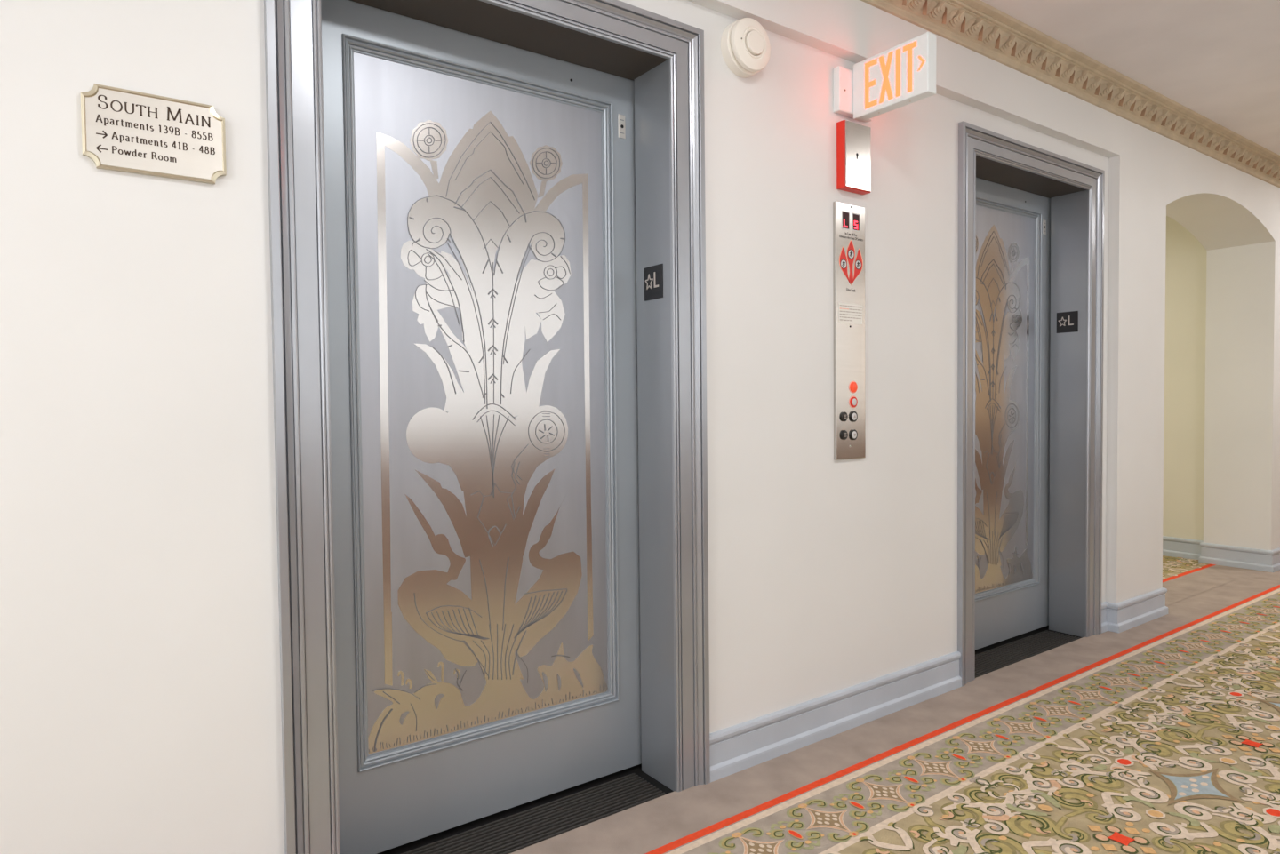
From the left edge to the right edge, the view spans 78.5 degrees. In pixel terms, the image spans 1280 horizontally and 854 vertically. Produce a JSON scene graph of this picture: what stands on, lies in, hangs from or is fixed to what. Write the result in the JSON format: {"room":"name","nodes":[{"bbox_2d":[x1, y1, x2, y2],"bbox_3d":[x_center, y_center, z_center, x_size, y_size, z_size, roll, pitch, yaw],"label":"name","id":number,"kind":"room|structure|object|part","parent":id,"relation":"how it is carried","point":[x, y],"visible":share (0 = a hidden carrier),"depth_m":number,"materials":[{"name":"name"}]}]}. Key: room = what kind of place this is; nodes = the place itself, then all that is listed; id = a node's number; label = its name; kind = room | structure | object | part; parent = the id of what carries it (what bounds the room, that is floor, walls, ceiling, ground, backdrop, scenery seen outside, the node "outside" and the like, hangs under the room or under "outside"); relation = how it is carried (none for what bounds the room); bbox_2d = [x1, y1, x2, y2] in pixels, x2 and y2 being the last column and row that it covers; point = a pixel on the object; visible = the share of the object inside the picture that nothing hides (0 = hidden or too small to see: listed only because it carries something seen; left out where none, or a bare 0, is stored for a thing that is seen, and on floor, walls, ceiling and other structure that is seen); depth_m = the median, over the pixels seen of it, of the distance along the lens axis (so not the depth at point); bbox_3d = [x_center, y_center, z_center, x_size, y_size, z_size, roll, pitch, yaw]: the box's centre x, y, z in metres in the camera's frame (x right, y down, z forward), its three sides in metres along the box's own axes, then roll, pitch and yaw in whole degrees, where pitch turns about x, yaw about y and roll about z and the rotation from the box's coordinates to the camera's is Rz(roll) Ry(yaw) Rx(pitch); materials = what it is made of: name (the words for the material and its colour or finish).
{"room":"lobby","nodes":[
{"label":"lobby","id":0,"kind":"room"},
{"bbox_2d":[0,0,1279,853],"bbox_3d":[1.756,-0.294,3.631,13.000,2.620,0.379,-2,2,-36],"label":"wall","id":1,"kind":"structure","parent":0,"point":[140,713],"depth_m":1.66,"materials":[{"name":"paint"}]},
{"bbox_2d":[80,83,226,183],"bbox_3d":[-0.938,-0.565,1.519,0.238,0.154,0.012,-2,2,-36],"label":"wall sign","id":2,"kind":"object","parent":1,"relation":"attached to","point":[125,131],"visible":1,"depth_m":1.51,"materials":[{"name":"painted plastic"},{"name":"ink"}]},
{"bbox_2d":[320,0,641,853],"bbox_3d":[-0.426,-0.016,2.148,1.113,2.180,0.036,-2,2,-36],"label":"door","id":3,"kind":"structure","parent":1,"relation":"in","point":[486,209],"depth_m":2.13,"materials":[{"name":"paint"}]},
{"bbox_3d":[-0.404,-0.057,2.168,0.732,1.764,0.006,-2,2,-36],"label":"panel","id":4,"kind":"part","parent":3,"relation":"part of","materials":[{"name":"metal"}]},
{"bbox_3d":[-0.055,-0.913,2.378,0.025,0.070,0.002,-2,2,-36],"label":"key plate","id":5,"kind":"part","parent":3,"relation":"part of","materials":[{"name":"silver metal"}]},
{"bbox_2d":[264,0,710,853],"bbox_3d":[-0.341,-0.028,2.063,1.179,2.239,0.207,-2,2,-36],"label":"trim","id":6,"kind":"structure","parent":1,"relation":"attached to","point":[663,56],"depth_m":2.11,"materials":[{"name":"paint"}]},
{"bbox_2d":[644,264,663,301],"bbox_3d":[0.040,-0.430,2.333,0.004,0.099,0.091,-2,2,-36],"label":"floor plate","id":7,"kind":"object","parent":6,"relation":"attached to","point":[653,276],"visible":1,"depth_m":2.33,"materials":[{"name":"black plastic"}]},
{"bbox_2d":[720,17,770,78],"bbox_3d":[0.328,-1.155,2.375,0.161,0.161,0.071,-2,2,-36],"label":"smoke detector","id":8,"kind":"object","parent":1,"relation":"attached to","point":[745,44],"visible":1,"depth_m":2.35,"materials":[{"name":"white plastic"}]},
{"bbox_2d":[709,651,961,783],"bbox_3d":[0.741,0.985,2.748,1.324,0.138,0.021,-2,2,-36],"label":"baseboard","id":9,"kind":"structure","parent":1,"relation":"attached to","point":[733,749],"depth_m":2.67,"materials":[{"name":"paint"}]},
{"bbox_2d":[832,201,865,460],"bbox_3d":[0.729,-0.328,2.711,0.155,0.878,0.020,-2,2,-36],"label":"panel","id":10,"kind":"object","parent":1,"relation":"attached to","point":[848,220],"visible":1,"depth_m":2.70,"materials":[{"name":"metal"}]},
{"bbox_2d":[848,395,857,407],"bbox_3d":[0.743,-0.087,2.721,0.043,0.043,0.006,-2,2,-36],"label":"switch","id":11,"kind":"object","parent":10,"relation":"attached to","point":[852,399],"depth_m":2.72,"materials":[{"name":"red"}]},
{"bbox_2d":[848,381,857,393],"bbox_3d":[0.743,-0.138,2.719,0.043,0.043,0.006,-2,2,-36],"label":"switch","id":12,"kind":"object","parent":10,"relation":"attached to","point":[852,385],"depth_m":2.71,"materials":[{"name":"red plastic"}]},
{"bbox_2d":[836,120,871,194],"bbox_3d":[0.737,-0.925,2.691,0.140,0.226,0.040,-2,2,-36],"label":"switch box","id":13,"kind":"object","parent":1,"relation":"attached to","point":[853,172],"visible":1,"depth_m":2.66,"materials":[{"name":"red paint"}]},
{"bbox_2d":[832,32,935,122],"bbox_3d":[0.818,-1.138,2.571,0.178,0.186,0.322,-2,2,-36],"label":"exit sign","id":14,"kind":"object","parent":1,"relation":"attached to","point":[904,74],"visible":1,"depth_m":2.55,"materials":[{"name":"white plastic"}]},
{"bbox_2d":[975,177,1050,649],"bbox_3d":[1.609,-0.081,3.603,1.113,2.180,0.036,-2,2,-36],"label":"door","id":15,"kind":"structure","parent":1,"relation":"in","point":[1012,329],"depth_m":3.71,"materials":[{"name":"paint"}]},
{"bbox_3d":[1.631,-0.122,3.623,0.732,1.764,0.006,-2,2,-36],"label":"panel","id":16,"kind":"part","parent":15,"relation":"part of","materials":[{"name":"metal"}]},
{"bbox_3d":[1.980,-0.979,3.833,0.025,0.070,0.002,-2,2,-36],"label":"key plate","id":17,"kind":"part","parent":15,"relation":"part of","materials":[{"name":"silver metal"}]},
{"bbox_2d":[957,120,1104,687],"bbox_3d":[1.694,-0.093,3.518,1.179,2.239,0.207,-2,2,-36],"label":"trim","id":18,"kind":"structure","parent":1,"relation":"attached to","point":[1076,190],"depth_m":3.74,"materials":[{"name":"steel"},{"name":"paint"}]},
{"bbox_3d":[1.689,-0.052,3.527,0.993,2.156,0.188,-2,2,-36],"label":"reveal panel","id":19,"kind":"part","parent":18,"relation":"part of","materials":[{"name":"metal"}]},
{"bbox_2d":[1056,311,1078,333],"bbox_3d":[2.070,-0.508,3.794,0.004,0.100,0.100,-2,2,-36],"label":"floor plate","id":20,"kind":"object","parent":18,"relation":"attached to","point":[1067,322],"visible":1,"depth_m":3.79,"materials":[{"name":"black plastic"}]},
{"bbox_2d":[860,0,1279,187],"bbox_3d":[1.883,-1.539,3.400,13.003,0.120,0.098,-2,2,-36],"label":"trim","id":21,"kind":"structure","parent":1,"relation":"attached to","point":[976,26],"depth_m":3.41,"materials":[{"name":"paint"}]},
{"bbox_2d":[1101,587,1167,633],"bbox_3d":[2.419,0.926,4.121,0.648,0.138,0.400,-2,2,-36],"label":"baseboard","id":22,"kind":"object","parent":1,"relation":"attached to","point":[1118,618],"visible":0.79,"depth_m":3.92,"materials":[{"name":"paint"}]},
{"bbox_2d":[342,66,1048,767],"bbox_3d":[0.653,-0.123,2.821,4.455,2.450,0.230,-2,2,-36],"label":"wall","id":23,"kind":"structure","parent":0,"point":[1046,627],"depth_m":1.97,"materials":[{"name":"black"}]},
{"bbox_2d":[376,765,673,853],"bbox_3d":[-0.346,1.095,2.121,0.989,0.020,0.224,-2,2,-36],"label":"sill","id":24,"kind":"structure","parent":23,"relation":"attached to","point":[516,828],"depth_m":2.17,"materials":[{"name":"black metal"}]},
{"bbox_2d":[975,627,1082,678],"bbox_3d":[1.689,1.029,3.576,0.989,0.020,0.224,-2,2,-36],"label":"sill","id":25,"kind":"structure","parent":23,"relation":"attached to","point":[996,656],"depth_m":3.60,"materials":[{"name":"black metal"}]},
{"bbox_2d":[509,555,1279,853],"bbox_3d":[1.666,1.010,3.816,13.000,0.004,5.754,-2,2,-36],"label":"floor","id":26,"kind":"structure","parent":0,"point":[1161,735],"depth_m":2.44,"materials":[{"name":"carpet"}]},
{"bbox_2d":[980,0,1279,155],"bbox_3d":[1.640,-1.606,3.734,13.000,0.001,5.760,-2,2,-36],"label":"ceiling","id":27,"kind":"structure","parent":0,"point":[1219,60],"depth_m":3.28,"materials":[{"name":"paint"}]},
{"bbox_2d":[1162,216,1206,540],"bbox_3d":[2.375,-0.374,6.068,1.845,2.620,2.866,-2,2,-36],"label":"wall","id":28,"kind":"structure","parent":0,"point":[1185,255],"depth_m":5.57,"materials":[{"name":"paint"}]},
{"bbox_2d":[1162,536,1279,572],"bbox_3d":[4.700,0.799,7.512,3.756,0.138,3.266,-2,2,-36],"label":"baseboard","id":29,"kind":"structure","parent":28,"relation":"attached to","point":[1262,560],"depth_m":5.33,"materials":[{"name":"paint"}]}
]}

